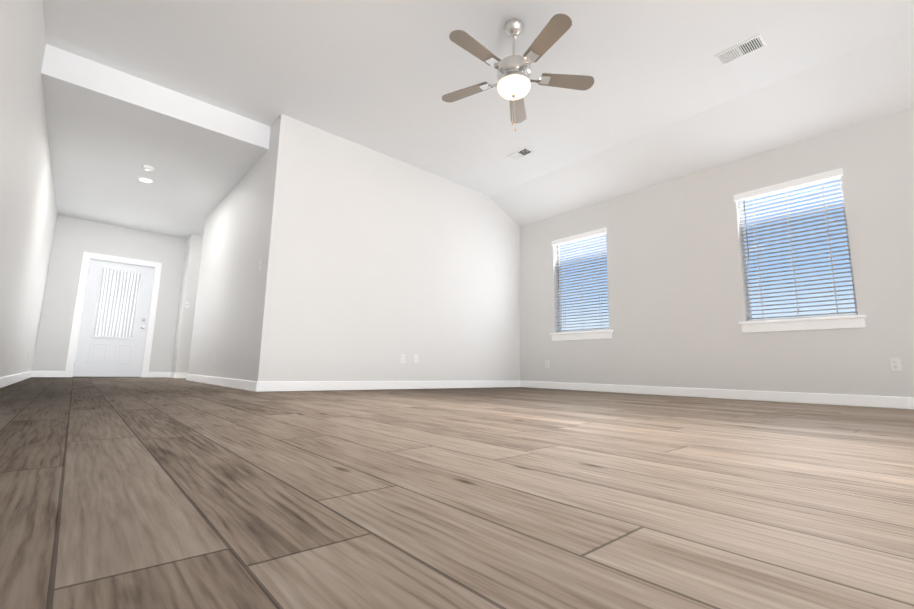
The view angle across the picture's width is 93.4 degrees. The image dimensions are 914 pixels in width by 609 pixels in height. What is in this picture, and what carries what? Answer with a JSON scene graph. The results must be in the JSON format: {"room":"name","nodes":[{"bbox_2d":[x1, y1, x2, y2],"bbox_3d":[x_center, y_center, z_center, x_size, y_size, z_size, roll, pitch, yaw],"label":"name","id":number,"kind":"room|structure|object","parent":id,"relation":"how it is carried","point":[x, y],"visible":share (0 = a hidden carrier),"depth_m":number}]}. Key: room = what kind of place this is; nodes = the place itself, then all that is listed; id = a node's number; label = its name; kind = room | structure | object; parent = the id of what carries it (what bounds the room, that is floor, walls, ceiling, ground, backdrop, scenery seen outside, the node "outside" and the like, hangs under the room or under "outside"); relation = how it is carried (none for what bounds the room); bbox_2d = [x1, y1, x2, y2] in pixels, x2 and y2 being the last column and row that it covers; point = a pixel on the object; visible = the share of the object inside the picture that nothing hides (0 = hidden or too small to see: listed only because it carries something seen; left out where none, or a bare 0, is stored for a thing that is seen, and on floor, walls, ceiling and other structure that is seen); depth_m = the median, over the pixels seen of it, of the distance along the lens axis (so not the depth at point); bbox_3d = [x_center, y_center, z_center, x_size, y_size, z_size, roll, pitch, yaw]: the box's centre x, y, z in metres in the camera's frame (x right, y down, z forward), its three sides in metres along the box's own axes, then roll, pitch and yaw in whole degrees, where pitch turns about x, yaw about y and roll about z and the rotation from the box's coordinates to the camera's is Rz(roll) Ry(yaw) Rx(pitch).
{"room":"empty living room","nodes":[
{"label":"empty living room","id":0,"kind":"room"},
{"bbox_2d":[0,0,56,377],"bbox_3d":[-2.358,-0.999,2.006,0.150,3.000,13.950,9,-11,-41],"label":"wall","id":1,"kind":"structure","parent":0,"point":[28,213],"depth_m":3.71},
{"bbox_2d":[0,371,35,387],"bbox_3d":[-2.324,0.444,1.843,0.018,0.100,13.650,9,-11,-41],"label":"baseboard","id":2,"kind":"structure","parent":1,"relation":"attached to","point":[7,380],"depth_m":4.92},
{"bbox_2d":[32,215,186,371],"bbox_3d":[-6.146,-0.193,7.808,1.900,3.000,0.150,9,-11,-41],"label":"wall","id":3,"kind":"structure","parent":0,"point":[74,239],"depth_m":7.59},
{"bbox_2d":[32,371,64,376],"bbox_3d":[-6.672,1.148,7.051,0.370,0.100,0.014,9,-11,-41],"label":"baseboard","id":4,"kind":"structure","parent":3,"relation":"attached to","point":[38,373],"depth_m":7.05},
{"bbox_2d":[64,252,161,376],"bbox_3d":[-6.131,0.226,7.753,1.145,2.155,0.168,9,-11,-41],"label":"door frame","id":5,"kind":"structure","parent":3,"relation":"attached to","point":[77,316],"depth_m":7.67},
{"bbox_2d":[73,259,153,376],"bbox_3d":[-6.108,0.270,7.714,0.934,2.032,0.118,9,-11,-41],"label":"door","id":6,"kind":"structure","parent":3,"relation":"in","point":[113,328],"depth_m":7.71},
{"bbox_2d":[148,372,167,377],"bbox_3d":[-5.555,1.317,8.017,0.315,0.100,0.018,9,-11,-41],"label":"baseboard","id":7,"kind":"structure","parent":3,"relation":"attached to","point":[151,374],"depth_m":8.01},
{"bbox_2d":[41,44,270,237],"bbox_3d":[-3.723,-1.731,6.819,3.900,0.400,4.830,9,-11,-41],"label":"ceiling","id":8,"kind":"structure","parent":0,"point":[111,132],"depth_m":4.98},
{"bbox_2d":[138,177,153,182],"bbox_3d":[-4.236,-1.681,5.866,0.184,0.007,0.184,9,-11,-41],"label":"recessed light","id":9,"kind":"object","parent":8,"relation":"in","point":[143,179],"visible":1,"depth_m":5.86},
{"bbox_2d":[142,165,154,170],"bbox_3d":[-3.915,-1.720,5.471,0.132,0.036,0.132,9,-11,-41],"label":"smoke detector","id":10,"kind":"object","parent":8,"relation":"attached to","point":[148,168],"visible":1,"depth_m":5.44},
{"bbox_2d":[171,234,202,372],"bbox_3d":[-4.477,0.015,8.959,2.150,3.000,0.600,9,-11,-41],"label":"wall","id":11,"kind":"structure","parent":0,"point":[184,331],"depth_m":8.11},
{"bbox_2d":[172,372,183,377],"bbox_3d":[-4.365,1.408,8.459,2.014,0.100,0.014,9,-11,-41],"label":"baseboard","id":12,"kind":"structure","parent":11,"relation":"attached to","point":[174,375],"depth_m":7.85},
{"bbox_2d":[188,114,294,380],"bbox_3d":[-3.088,-0.422,5.897,0.150,3.000,3.580,9,-11,-41],"label":"wall","id":13,"kind":"structure","parent":0,"point":[235,323],"depth_m":5.07},
{"bbox_2d":[184,373,251,390],"bbox_3d":[-3.188,1.004,5.639,0.018,0.100,3.574,9,-11,-41],"label":"baseboard","id":14,"kind":"structure","parent":13,"relation":"attached to","point":[227,382],"depth_m":5.28},
{"bbox_2d":[273,119,519,380],"bbox_3d":[-0.398,-0.357,5.971,4.000,3.000,0.150,9,-11,-41],"label":"wall","id":15,"kind":"structure","parent":0,"point":[388,261],"depth_m":5.47},
{"bbox_2d":[252,381,519,391],"bbox_3d":[-0.498,1.049,5.583,3.994,0.100,0.014,9,-11,-41],"label":"baseboard","id":16,"kind":"structure","parent":15,"relation":"attached to","point":[257,386],"depth_m":5.09},
{"bbox_2d":[400,354,404,362],"bbox_3d":[-0.691,0.693,5.464,0.070,0.114,0.008,9,-11,-41],"label":"electrical outlet","id":17,"kind":"object","parent":15,"relation":"attached to","point":[402,358],"visible":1,"depth_m":5.46},
{"bbox_2d":[414,354,417,362],"bbox_3d":[-0.530,0.712,5.598,0.070,0.114,0.017,9,-11,-41],"label":"electrical outlet","id":18,"kind":"object","parent":15,"relation":"attached to","point":[415,358],"visible":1,"depth_m":5.60},
{"bbox_2d":[0,377,913,608],"bbox_3d":[-0.118,0.878,3.742,6.200,0.100,13.950,9,-11,-41],"label":"floor","id":19,"kind":"structure","parent":0,"point":[145,493],"depth_m":0.86},
{"bbox_2d":[42,0,913,195],"bbox_3d":[1.257,-2.495,2.070,5.320,0.120,8.970,9,-11,-41],"label":"ceiling","id":20,"kind":"structure","parent":0,"point":[382,76],"depth_m":3.86},
{"bbox_2d":[442,13,593,131],"bbox_3d":[0.413,-1.792,3.364,1.207,0.915,1.254,9,-11,-41],"label":"ceiling fan","id":21,"kind":"object","parent":20,"relation":"hanging from","point":[513,84],"visible":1,"depth_m":3.31},
{"bbox_2d":[507,147,533,160],"bbox_3d":[0.810,-1.914,5.511,0.170,0.013,0.320,9,-11,-41],"label":"ceiling vent","id":22,"kind":"object","parent":20,"relation":"in","point":[521,153],"visible":0.98,"depth_m":5.51},
{"bbox_2d":[714,34,766,65],"bbox_3d":[2.420,-2.159,3.681,0.190,0.013,0.340,9,-11,-41],"label":"ceiling vent","id":23,"kind":"object","parent":20,"relation":"in","point":[740,50],"visible":1,"depth_m":3.67},
{"bbox_2d":[490,27,913,225],"bbox_3d":[3.646,-1.955,3.983,0.880,0.518,8.770,9,-11,-41],"label":"ceiling","id":24,"kind":"structure","parent":0,"point":[875,80],"depth_m":4.56},
{"bbox_2d":[520,107,913,396],"bbox_3d":[3.893,-0.568,4.016,0.150,3.000,8.470,9,-11,-41],"label":"wall","id":25,"kind":"structure","parent":0,"point":[677,303],"depth_m":4.88},
{"bbox_2d":[545,360,548,367],"bbox_3d":[1.371,0.914,6.544,0.008,0.114,0.070,9,-11,-41],"label":"electrical outlet","id":26,"kind":"object","parent":25,"relation":"attached to","point":[546,363],"visible":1,"depth_m":6.55},
{"bbox_2d":[550,228,612,340],"bbox_3d":[1.822,-0.248,6.313,0.193,1.556,1.010,9,-11,-41],"label":"window","id":27,"kind":"structure","parent":25,"relation":"in","point":[587,334],"depth_m":6.30},
{"bbox_2d":[520,381,913,408],"bbox_3d":[3.802,0.856,3.743,0.018,0.100,8.470,9,-11,-41],"label":"baseboard","id":28,"kind":"structure","parent":25,"relation":"attached to","point":[810,398],"depth_m":4.56},
{"bbox_2d":[733,168,866,332],"bbox_3d":[3.469,-0.497,4.457,0.193,1.556,1.010,9,-11,-41],"label":"window","id":29,"kind":"structure","parent":25,"relation":"in","point":[841,320],"depth_m":4.42},
{"bbox_2d":[889,358,901,370],"bbox_3d":[3.835,0.531,3.769,0.008,0.114,0.070,9,-11,-41],"label":"electrical outlet","id":30,"kind":"object","parent":25,"relation":"attached to","point":[895,364],"visible":1,"depth_m":3.77}
]}

